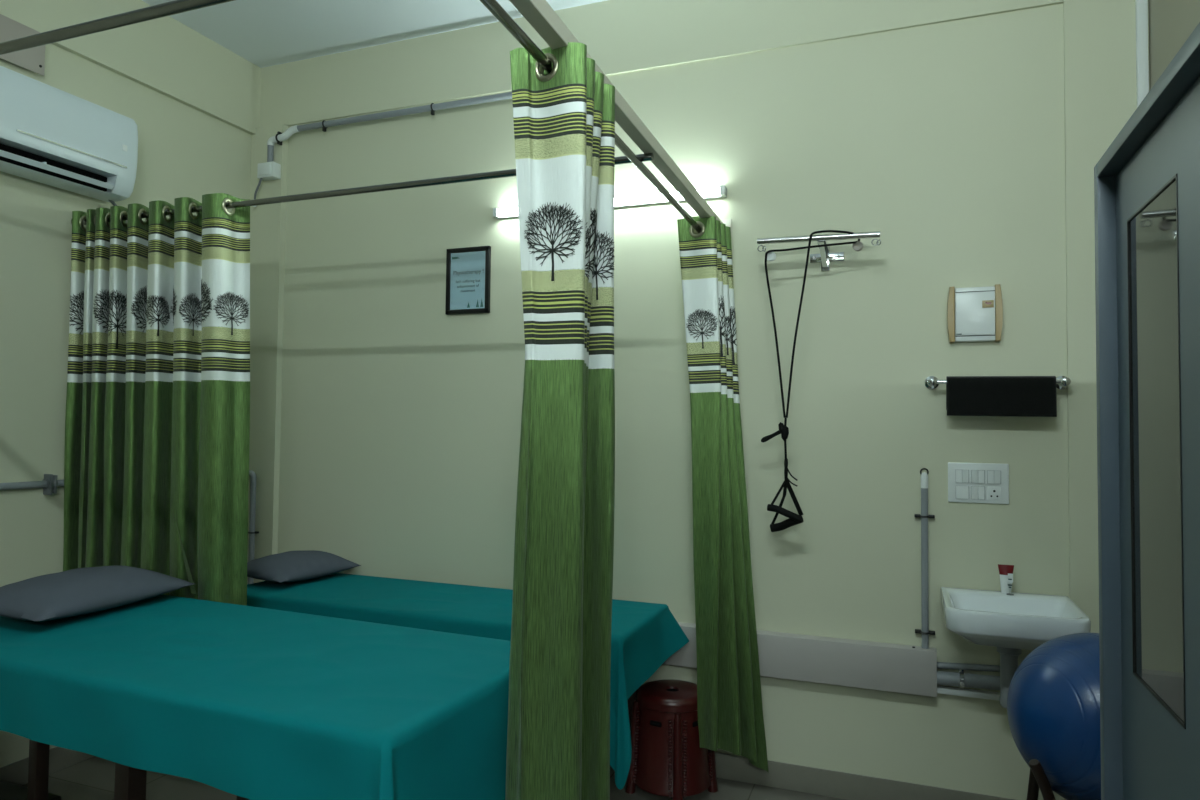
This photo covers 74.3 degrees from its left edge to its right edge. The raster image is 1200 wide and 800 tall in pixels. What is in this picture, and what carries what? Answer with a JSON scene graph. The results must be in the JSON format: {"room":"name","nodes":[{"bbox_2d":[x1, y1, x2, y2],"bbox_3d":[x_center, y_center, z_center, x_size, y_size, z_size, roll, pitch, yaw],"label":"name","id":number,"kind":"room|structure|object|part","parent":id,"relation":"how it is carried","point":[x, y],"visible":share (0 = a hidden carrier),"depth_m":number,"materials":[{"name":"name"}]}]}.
{"room":"examination room","nodes":[
{"label":"examination room","id":0,"kind":"room"},
{"bbox_2d":[0,0,260,767],"bbox_3d":[-3.041,-0.224,1.948,0.180,3.580,5.550,0,-2,21],"label":"wall","id":1,"kind":"structure","parent":0,"point":[193,102],"depth_m":3.50,"materials":[{"name":"beige paint"}]},
{"bbox_2d":[0,14,40,42],"bbox_3d":[-2.424,-1.515,3.305,0.009,0.116,0.161,0,-2,21],"label":"cover plate","id":2,"kind":"object","parent":1,"relation":"attached to","point":[10,29],"depth_m":3.28,"materials":[{"name":"beige plastic"}]},
{"bbox_2d":[0,45,44,75],"bbox_3d":[-2.420,-1.458,3.317,0.009,0.133,0.177,0,-2,21],"label":"cover plate","id":3,"kind":"object","parent":1,"relation":"attached to","point":[32,59],"depth_m":3.34,"materials":[{"name":"beige plastic"}]},
{"bbox_2d":[0,747,93,785],"bbox_3d":[-2.978,1.514,1.914,0.012,0.106,5.360,0,-2,21],"label":"baseboard","id":4,"kind":"structure","parent":1,"relation":"attached to","point":[60,758],"depth_m":3.44,"materials":[{"name":"grey stone"}]},
{"bbox_2d":[0,65,137,222],"bbox_3d":[-2.344,-1.073,3.319,0.207,0.481,1.004,0,-2,21],"label":"air conditioner","id":5,"kind":"object","parent":1,"relation":"attached to","point":[52,136],"visible":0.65,"depth_m":3.33,"materials":[{"name":"white plastic"}]},
{"bbox_2d":[0,143,106,191],"bbox_3d":[-2.369,-0.984,3.258,0.057,0.064,0.680,0,-2,21],"label":"air vent","id":6,"kind":"object","parent":5,"relation":"attached to","point":[6,164],"depth_m":3.33,"materials":[{"name":"black"}]},
{"bbox_2d":[0,0,233,54],"bbox_3d":[-1.552,-0.841,1.933,2.674,0.060,0.060,0,-2,21],"label":"curtain rod","id":7,"kind":"object","parent":1,"relation":"attached to","point":[174,7],"visible":1,"depth_m":1.75,"materials":[{"name":"silver metal"}]},
{"bbox_2d":[0,470,258,583],"bbox_3d":[-2.472,0.900,3.084,0.135,1.185,2.860,0,-2,21],"label":"pipe","id":8,"kind":"object","parent":1,"relation":"attached to","point":[50,483],"visible":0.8,"depth_m":3.46,"materials":[{"name":"grey plastic"}]},
{"bbox_2d":[71,153,653,225],"bbox_3d":[-1.093,-0.801,3.085,2.710,0.060,0.060,0,-2,21],"label":"curtain rod","id":9,"kind":"object","parent":1,"relation":"attached to","point":[647,156],"visible":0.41,"depth_m":2.98,"materials":[{"name":"silver metal"}]},
{"bbox_2d":[63,193,249,605],"bbox_3d":[-1.883,0.268,3.345,0.959,2.224,0.125,0,-2,21],"label":"curtain","id":10,"kind":"object","parent":9,"relation":"hanging from","point":[157,416],"visible":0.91,"depth_m":3.31,"materials":[{"name":"green fabric"}]},
{"bbox_2d":[142,0,606,67],"bbox_3d":[-0.241,-2.068,1.030,6.175,0.100,5.800,0,-2,21],"label":"ceiling","id":11,"kind":"structure","parent":0,"point":[265,33],"depth_m":4.03,"materials":[{"name":"white paint"}]},
{"bbox_2d":[22,756,845,799],"bbox_3d":[-0.280,1.610,0.901,6.175,0.100,5.800,0,-2,21],"label":"floor","id":12,"kind":"structure","parent":0,"point":[93,778],"depth_m":3.33,"materials":[{"name":"grey tile"}]},
{"bbox_2d":[0,781,60,799],"bbox_3d":[-2.325,1.544,2.912,0.530,0.130,0.330,0,-2,21],"label":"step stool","id":13,"kind":"object","parent":12,"relation":"on","point":[8,791],"visible":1,"depth_m":2.98,"materials":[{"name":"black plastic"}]},
{"bbox_2d":[27,739,249,799],"bbox_3d":[-1.231,1.188,2.500,1.940,0.836,0.760,0,-2,23],"label":"bed","id":14,"kind":"object","parent":12,"relation":"on","point":[130,782],"visible":0.02,"depth_m":2.74,"materials":[{"name":"brown wood"}]},
{"bbox_3d":[-1.964,1.236,2.770,0.046,0.742,0.046,0,-2,21],"label":"leg","id":15,"kind":"part","parent":14,"relation":"part of","materials":[{"name":"brown wood"}]},
{"bbox_3d":[-1.433,1.230,2.411,0.064,0.742,0.064,0,-2,21],"label":"leg","id":16,"kind":"part","parent":14,"relation":"part of","materials":[{"name":"brown wood"}]},
{"bbox_3d":[-1.250,1.246,2.833,0.064,0.742,0.064,0,-2,21],"label":"leg","id":17,"kind":"part","parent":14,"relation":"part of","materials":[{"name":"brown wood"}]},
{"bbox_2d":[0,594,510,799],"bbox_3d":[-1.204,1.028,2.465,2.061,0.544,0.904,0,-2,23],"label":"sheet","id":18,"kind":"object","parent":14,"relation":"on","point":[250,702],"visible":0.8,"depth_m":2.10,"materials":[{"name":"teal fabric"}]},
{"bbox_2d":[0,565,193,621],"bbox_3d":[-1.891,0.692,2.892,0.400,0.137,0.650,0,-2,17],"label":"pillow","id":19,"kind":"object","parent":18,"relation":"on","point":[79,591],"visible":1,"depth_m":2.76,"materials":[{"name":"grey fabric"}]},
{"bbox_2d":[627,689,637,730],"bbox_3d":[-0.745,1.278,3.592,1.945,0.744,0.568,0,-2,21],"label":"bed","id":20,"kind":"object","parent":12,"relation":"on","point":[633,697],"visible":0.02,"depth_m":3.47,"materials":[{"name":"wood"}]},
{"bbox_2d":[247,573,688,789],"bbox_3d":[-0.700,1.161,3.551,2.101,0.537,0.703,0,-2,21],"label":"sheet","id":21,"kind":"object","parent":20,"relation":"on","point":[644,635],"visible":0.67,"depth_m":3.37,"materials":[{"name":"teal fabric"}]},
{"bbox_2d":[247,550,360,581],"bbox_3d":[-1.534,0.832,3.992,0.380,0.126,0.524,0,-2,27],"label":"pillow","id":22,"kind":"object","parent":21,"relation":"on","point":[300,565],"visible":0.98,"depth_m":3.87,"materials":[{"name":"grey fabric"}]},
{"bbox_2d":[625,679,717,799],"bbox_3d":[0.305,1.440,3.351,0.328,0.430,0.328,-1,-3,43],"label":"plastic stool","id":23,"kind":"object","parent":12,"relation":"on","point":[668,759],"visible":0.83,"depth_m":3.23,"materials":[{"name":"red plastic"}]},
{"bbox_3d":[0.138,1.464,3.341,0.060,0.379,0.076,1,-2,-3],"label":"leg","id":24,"kind":"part","parent":23,"relation":"part of","materials":[{"name":"red plastic"}]},
{"bbox_3d":[0.307,1.252,3.358,0.300,0.054,0.300,0,-2,21],"label":"seat","id":25,"kind":"part","parent":23,"relation":"part of","materials":[{"name":"red plastic"}]},
{"bbox_3d":[0.314,1.460,3.183,0.076,0.379,0.061,1,-2,-3],"label":"leg","id":26,"kind":"part","parent":23,"relation":"part of","materials":[{"name":"red plastic"}]},
{"bbox_3d":[0.472,1.468,3.359,0.060,0.379,0.076,1,-2,-3],"label":"leg","id":27,"kind":"part","parent":23,"relation":"part of","materials":[{"name":"red plastic"}]},
{"bbox_2d":[1027,759,1055,799],"bbox_3d":[1.467,1.322,2.301,0.432,0.616,0.422,0,-2,21],"label":"stand","id":28,"kind":"object","parent":12,"relation":"on","point":[1038,779],"visible":0.31,"depth_m":2.21,"materials":[{"name":"brown wood"}]},
{"bbox_3d":[1.365,1.395,2.523,0.031,0.482,0.092,2,-2,-24],"label":"leg","id":29,"kind":"part","parent":28,"relation":"part of","materials":[{"name":"brown wood"}]},
{"bbox_2d":[1007,633,1100,799],"bbox_3d":[1.471,0.940,2.315,0.498,0.498,0.498,1,-2,-3],"label":"exercise ball","id":30,"kind":"object","parent":28,"relation":"on","point":[1053,699],"visible":0.45,"depth_m":2.21,"materials":[{"name":"blue rubber"}]},
{"bbox_2d":[1094,22,1199,799],"bbox_3d":[0.940,0.559,0.790,0.536,2.019,1.147,0,-2,21],"label":"door","id":31,"kind":"structure","parent":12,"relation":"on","point":[1147,181],"depth_m":1.21,"materials":[{"name":"blue-grey painted metal"},{"name":"dark glass"}]},
{"bbox_3d":[0.849,0.071,1.207,0.005,0.762,0.261,0,-2,21],"label":"glass panel","id":32,"kind":"part","parent":31,"relation":"part of","materials":[{"name":"grey"}]},
{"bbox_2d":[277,3,1068,799],"bbox_3d":[0.064,-0.125,3.810,4.750,3.580,0.150,0,-2,21],"label":"wall","id":33,"kind":"structure","parent":0,"point":[401,415],"depth_m":3.45,"materials":[{"name":"beige paint"}]},
{"bbox_2d":[253,161,280,206],"bbox_3d":[-1.878,-1.205,4.436,0.160,0.239,0.069,0,-2,21],"label":"junction box","id":34,"kind":"object","parent":33,"relation":"attached to","point":[266,171],"visible":0.84,"depth_m":4.41,"materials":[{"name":"white plastic"}]},
{"bbox_3d":[-1.867,-1.284,4.404,0.079,0.060,0.008,0,-2,21],"label":"lid","id":35,"kind":"part","parent":34,"relation":"part of","materials":[{"name":"white plastic"}]},
{"bbox_2d":[247,124,287,583],"bbox_3d":[-1.898,0.057,4.452,0.225,3.220,0.040,0,-2,21],"label":"wall column","id":36,"kind":"structure","parent":33,"relation":"attached to","point":[268,221],"depth_m":4.44,"materials":[{"name":"beige paint"}]},
{"bbox_2d":[267,92,511,161],"bbox_3d":[-1.040,-1.427,4.143,1.774,0.212,0.062,0,-2,21],"label":"conduit pipe","id":37,"kind":"object","parent":33,"relation":"attached to","point":[279,137],"visible":0.82,"depth_m":4.19,"materials":[{"name":"grey plastic"}]},
{"bbox_2d":[445,246,490,314],"bbox_3d":[-0.670,-0.606,4.018,0.249,0.337,0.022,0,-2,21],"label":"picture frame","id":38,"kind":"object","parent":33,"relation":"attached to","point":[468,269],"visible":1,"depth_m":4.01,"materials":[{"name":"black"}]},
{"bbox_2d":[450,251,484,309],"bbox_3d":[-0.668,-0.606,4.021,0.214,0.302,0.010,0,-2,21],"label":"print","id":39,"kind":"object","parent":38,"relation":"attached to","point":[467,268],"depth_m":4.02,"materials":[{"name":"white paper"}]},
{"bbox_2d":[493,208,518,218],"bbox_3d":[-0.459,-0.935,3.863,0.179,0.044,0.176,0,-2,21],"label":"tube light","id":40,"kind":"object","parent":33,"relation":"attached to","point":[510,212],"depth_m":3.93,"materials":[{"name":"white plastic"}]},
{"bbox_2d":[480,0,700,232],"bbox_3d":[0.073,-0.778,2.466,0.060,0.096,2.400,0,-2,21],"label":"curtain rod","id":41,"kind":"object","parent":33,"relation":"attached to","point":[493,6],"visible":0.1,"depth_m":1.92,"materials":[{"name":"silver metal"}]},
{"bbox_2d":[505,42,614,799],"bbox_3d":[-0.098,0.270,1.990,0.194,2.259,0.268,0,-2,21],"label":"curtain","id":42,"kind":"object","parent":41,"relation":"hanging from","point":[558,732],"visible":1,"depth_m":1.90,"materials":[{"name":"green fabric"}]},
{"bbox_2d":[677,216,768,772],"bbox_3d":[0.507,0.377,3.339,0.365,2.308,0.263,-1,-3,42],"label":"curtain","id":43,"kind":"object","parent":41,"relation":"hanging from","point":[729,696],"visible":1,"depth_m":3.29,"materials":[{"name":"green fabric"}]},
{"bbox_2d":[509,0,730,226],"bbox_3d":[0.103,-0.834,2.439,0.115,0.112,2.466,0,-2,21],"label":"curtain rail","id":44,"kind":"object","parent":33,"relation":"attached to","point":[540,15],"depth_m":2.37,"materials":[{"name":"grey metal"}]},
{"bbox_3d":[0.536,-0.774,3.572,0.115,0.080,0.006,0,-2,21],"label":"plate","id":45,"kind":"part","parent":44,"relation":"part of","materials":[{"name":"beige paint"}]},
{"bbox_2d":[614,193,669,207],"bbox_3d":[0.170,-0.937,3.634,0.270,0.044,0.154,0,-2,21],"label":"tube light","id":46,"kind":"object","parent":33,"relation":"attached to","point":[649,199],"depth_m":3.68,"materials":[{"name":"white plastic"}]},
{"bbox_2d":[259,0,1069,127],"bbox_3d":[0.052,-1.737,3.791,4.350,0.360,0.014,0,-2,21],"label":"ceiling beam","id":47,"kind":"structure","parent":33,"relation":"attached to","point":[621,36],"depth_m":3.79,"materials":[{"name":"beige paint"}]},
{"bbox_2d":[697,185,726,198],"bbox_3d":[0.505,-0.938,3.493,0.129,0.044,0.180,0,-2,21],"label":"tube light","id":48,"kind":"object","parent":33,"relation":"attached to","point":[708,193],"depth_m":3.55,"materials":[{"name":"white plastic"}]},
{"bbox_2d":[663,622,936,696],"bbox_3d":[0.491,1.088,3.484,1.825,0.182,0.065,0,-2,21],"label":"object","id":49,"kind":"object","parent":33,"relation":"attached to","point":[907,669],"depth_m":3.26,"materials":[{"name":"grey plastic"}]},
{"bbox_2d":[757,231,880,270],"bbox_3d":[0.920,-0.616,3.313,0.490,0.118,0.203,0,-2,21],"label":"pulley","id":50,"kind":"object","parent":33,"relation":"attached to","point":[825,257],"visible":0.98,"depth_m":3.27,"materials":[{"name":"silver metal"}]},
{"bbox_2d":[761,230,859,531],"bbox_3d":[0.856,-0.071,3.228,0.394,1.237,0.082,0,-2,17],"label":"rope exerciser","id":51,"kind":"object","parent":50,"relation":"hanging from","point":[794,519],"visible":0.98,"depth_m":3.24,"materials":[{"name":"black"}]},
{"bbox_2d":[715,752,1014,799],"bbox_3d":[-0.009,1.608,3.683,3.846,0.106,0.012,0,-2,21],"label":"baseboard","id":52,"kind":"structure","parent":33,"relation":"attached to","point":[848,786],"depth_m":3.31,"materials":[{"name":"grey stone"}]},
{"bbox_2d":[914,468,934,648],"bbox_3d":[1.314,0.649,3.201,0.076,0.746,0.039,0,-2,21],"label":"pipe","id":53,"kind":"object","parent":33,"relation":"attached to","point":[924,630],"visible":0.99,"depth_m":3.19,"materials":[{"name":"grey plastic"}]},
{"bbox_2d":[937,685,999,700],"bbox_3d":[1.456,1.158,3.129,0.240,0.023,0.035,0,-2,21],"label":"channel","id":54,"kind":"object","parent":33,"relation":"attached to","point":[964,692],"visible":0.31,"depth_m":3.12,"materials":[{"name":"white plastic"}]},
{"bbox_2d":[947,284,1002,342],"bbox_3d":[1.498,-0.344,3.166,0.199,0.223,0.046,0,-2,21],"label":"box","id":55,"kind":"object","parent":33,"relation":"attached to","point":[974,314],"visible":1,"depth_m":3.15,"materials":[{"name":"white plastic"}]},
{"bbox_3d":[1.418,-0.344,3.197,0.026,0.223,0.045,0,-2,21],"label":"trim","id":56,"kind":"part","parent":55,"relation":"part of","materials":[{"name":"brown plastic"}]},
{"bbox_3d":[1.494,-0.344,3.150,0.143,0.172,0.007,0,-2,21],"label":"door","id":57,"kind":"part","parent":55,"relation":"part of","materials":[{"name":"white plastic"}]},
{"bbox_3d":[1.579,-0.344,3.135,0.026,0.223,0.045,0,-2,21],"label":"trim","id":58,"kind":"part","parent":55,"relation":"part of","materials":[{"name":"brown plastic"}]},
{"bbox_2d":[937,662,1018,671],"bbox_3d":[1.485,1.052,3.114,0.296,0.040,0.025,0,-2,21],"label":"supply pipe","id":59,"kind":"object","parent":33,"relation":"attached to","point":[941,665],"visible":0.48,"depth_m":3.12,"materials":[{"name":"grey plastic"}]},
{"bbox_2d":[948,462,1008,503],"bbox_3d":[1.506,0.331,3.151,0.220,0.159,0.018,0,-2,21],"label":"switchboard","id":60,"kind":"object","parent":33,"relation":"attached to","point":[967,482],"visible":1,"depth_m":3.15,"materials":[{"name":"white plastic"}]},
{"bbox_2d":[956,470,961,482],"bbox_3d":[1.440,0.305,3.173,0.022,0.050,0.008,0,-2,21],"label":"switch","id":61,"kind":"object","parent":60,"relation":"attached to","point":[958,472],"depth_m":3.17,"materials":[{"name":"white plastic"}]},
{"bbox_2d":[956,486,968,498],"bbox_3d":[1.450,0.369,3.166,0.046,0.050,0.008,0,-2,21],"label":"switch","id":62,"kind":"object","parent":60,"relation":"attached to","point":[962,492],"depth_m":3.16,"materials":[{"name":"white plastic"}]},
{"bbox_2d":[962,470,968,482],"bbox_3d":[1.462,0.305,3.164,0.022,0.050,0.008,0,-2,21],"label":"switch","id":63,"kind":"object","parent":60,"relation":"attached to","point":[965,473],"depth_m":3.16,"materials":[{"name":"white plastic"}]},
{"bbox_2d":[972,486,977,498],"bbox_3d":[1.492,0.369,3.150,0.022,0.050,0.008,0,-2,21],"label":"switch","id":64,"kind":"object","parent":60,"relation":"attached to","point":[974,488],"depth_m":3.15,"materials":[{"name":"white plastic"}]},
{"bbox_2d":[972,470,977,482],"bbox_3d":[1.493,0.305,3.152,0.022,0.050,0.008,0,-2,21],"label":"switch","id":65,"kind":"object","parent":60,"relation":"attached to","point":[974,472],"depth_m":3.15,"materials":[{"name":"white plastic"}]},
{"bbox_2d":[978,487,984,498],"bbox_3d":[1.514,0.369,3.142,0.022,0.050,0.008,0,-2,21],"label":"switch","id":66,"kind":"object","parent":60,"relation":"attached to","point":[981,490],"depth_m":3.14,"materials":[{"name":"white plastic"}]},
{"bbox_2d":[978,470,984,482],"bbox_3d":[1.515,0.305,3.144,0.022,0.050,0.008,0,-2,21],"label":"switch","id":67,"kind":"object","parent":60,"relation":"attached to","point":[981,473],"depth_m":3.14,"materials":[{"name":"white plastic"}]},
{"bbox_2d":[988,471,993,483],"bbox_3d":[1.547,0.305,3.132,0.022,0.050,0.008,0,-2,21],"label":"switch","id":68,"kind":"object","parent":60,"relation":"attached to","point":[990,473],"depth_m":3.13,"materials":[{"name":"white plastic"}]},
{"bbox_2d":[988,487,1000,499],"bbox_3d":[1.559,0.369,3.128,0.047,0.050,0.005,0,-2,21],"label":"socket","id":69,"kind":"object","parent":60,"relation":"attached to","point":[994,493],"depth_m":3.13,"materials":[{"name":"white plastic"}]},
{"bbox_2d":[994,471,1000,483],"bbox_3d":[1.569,0.305,3.123,0.022,0.050,0.008,0,-2,21],"label":"switch","id":70,"kind":"object","parent":60,"relation":"attached to","point":[997,474],"depth_m":3.12,"materials":[{"name":"white plastic"}]},
{"bbox_2d":[925,376,1070,389],"bbox_3d":[1.558,-0.070,3.111,0.520,0.059,0.086,0,-2,21],"label":"towel rail","id":71,"kind":"object","parent":33,"relation":"attached to","point":[931,382],"visible":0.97,"depth_m":3.15,"materials":[{"name":"silver metal"}]},
{"bbox_2d":[946,376,1056,416],"bbox_3d":[1.557,-0.015,3.082,0.381,0.160,0.051,0,-2,21],"label":"towel","id":72,"kind":"object","parent":71,"relation":"hanging from","point":[1020,396],"visible":1,"depth_m":3.06,"materials":[{"name":"black fabric"}]},
{"bbox_2d":[940,587,1090,708],"bbox_3d":[1.500,0.944,2.894,0.452,0.410,0.433,0,-2,21],"label":"basin","id":73,"kind":"object","parent":33,"relation":"attached to","point":[1012,622],"visible":0.85,"depth_m":2.80,"materials":[{"name":"white ceramic"}]},
{"bbox_2d":[937,670,999,689],"bbox_3d":[1.452,1.101,3.112,0.236,0.070,0.074,0,-2,21],"label":"drain pipe","id":74,"kind":"object","parent":73,"relation":"attached to","point":[960,679],"visible":0.86,"depth_m":3.09,"materials":[{"name":"grey plastic"}]},
{"bbox_2d":[998,564,1013,593],"bbox_3d":[1.576,0.694,3.067,0.034,0.108,0.052,2,-2,-34],"label":"tube","id":75,"kind":"object","parent":73,"relation":"on","point":[1005,571],"visible":1,"depth_m":3.06,"materials":[{"name":"white plastic"}]},
{"bbox_2d":[1063,0,1149,632],"bbox_3d":[1.934,0.046,3.001,0.279,3.220,0.014,0,-2,21],"label":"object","id":76,"kind":"structure","parent":33,"relation":"attached to","point":[1100,95],"depth_m":3.04,"materials":[{"name":"beige paint"}]},
{"bbox_2d":[1135,0,1148,107],"bbox_3d":[2.037,-0.134,2.950,0.036,3.580,0.022,0,-2,21],"label":"trim","id":77,"kind":"structure","parent":33,"relation":"attached to","point":[1141,6],"depth_m":2.98,"materials":[{"name":"white plastic"}]},
{"bbox_2d":[1148,0,1199,89],"bbox_3d":[1.814,-0.237,0.092,1.575,3.580,5.550,0,-2,21],"label":"wall","id":78,"kind":"structure","parent":0,"point":[1171,22],"depth_m":2.79,"materials":[{"name":"grey paint"}]}
]}

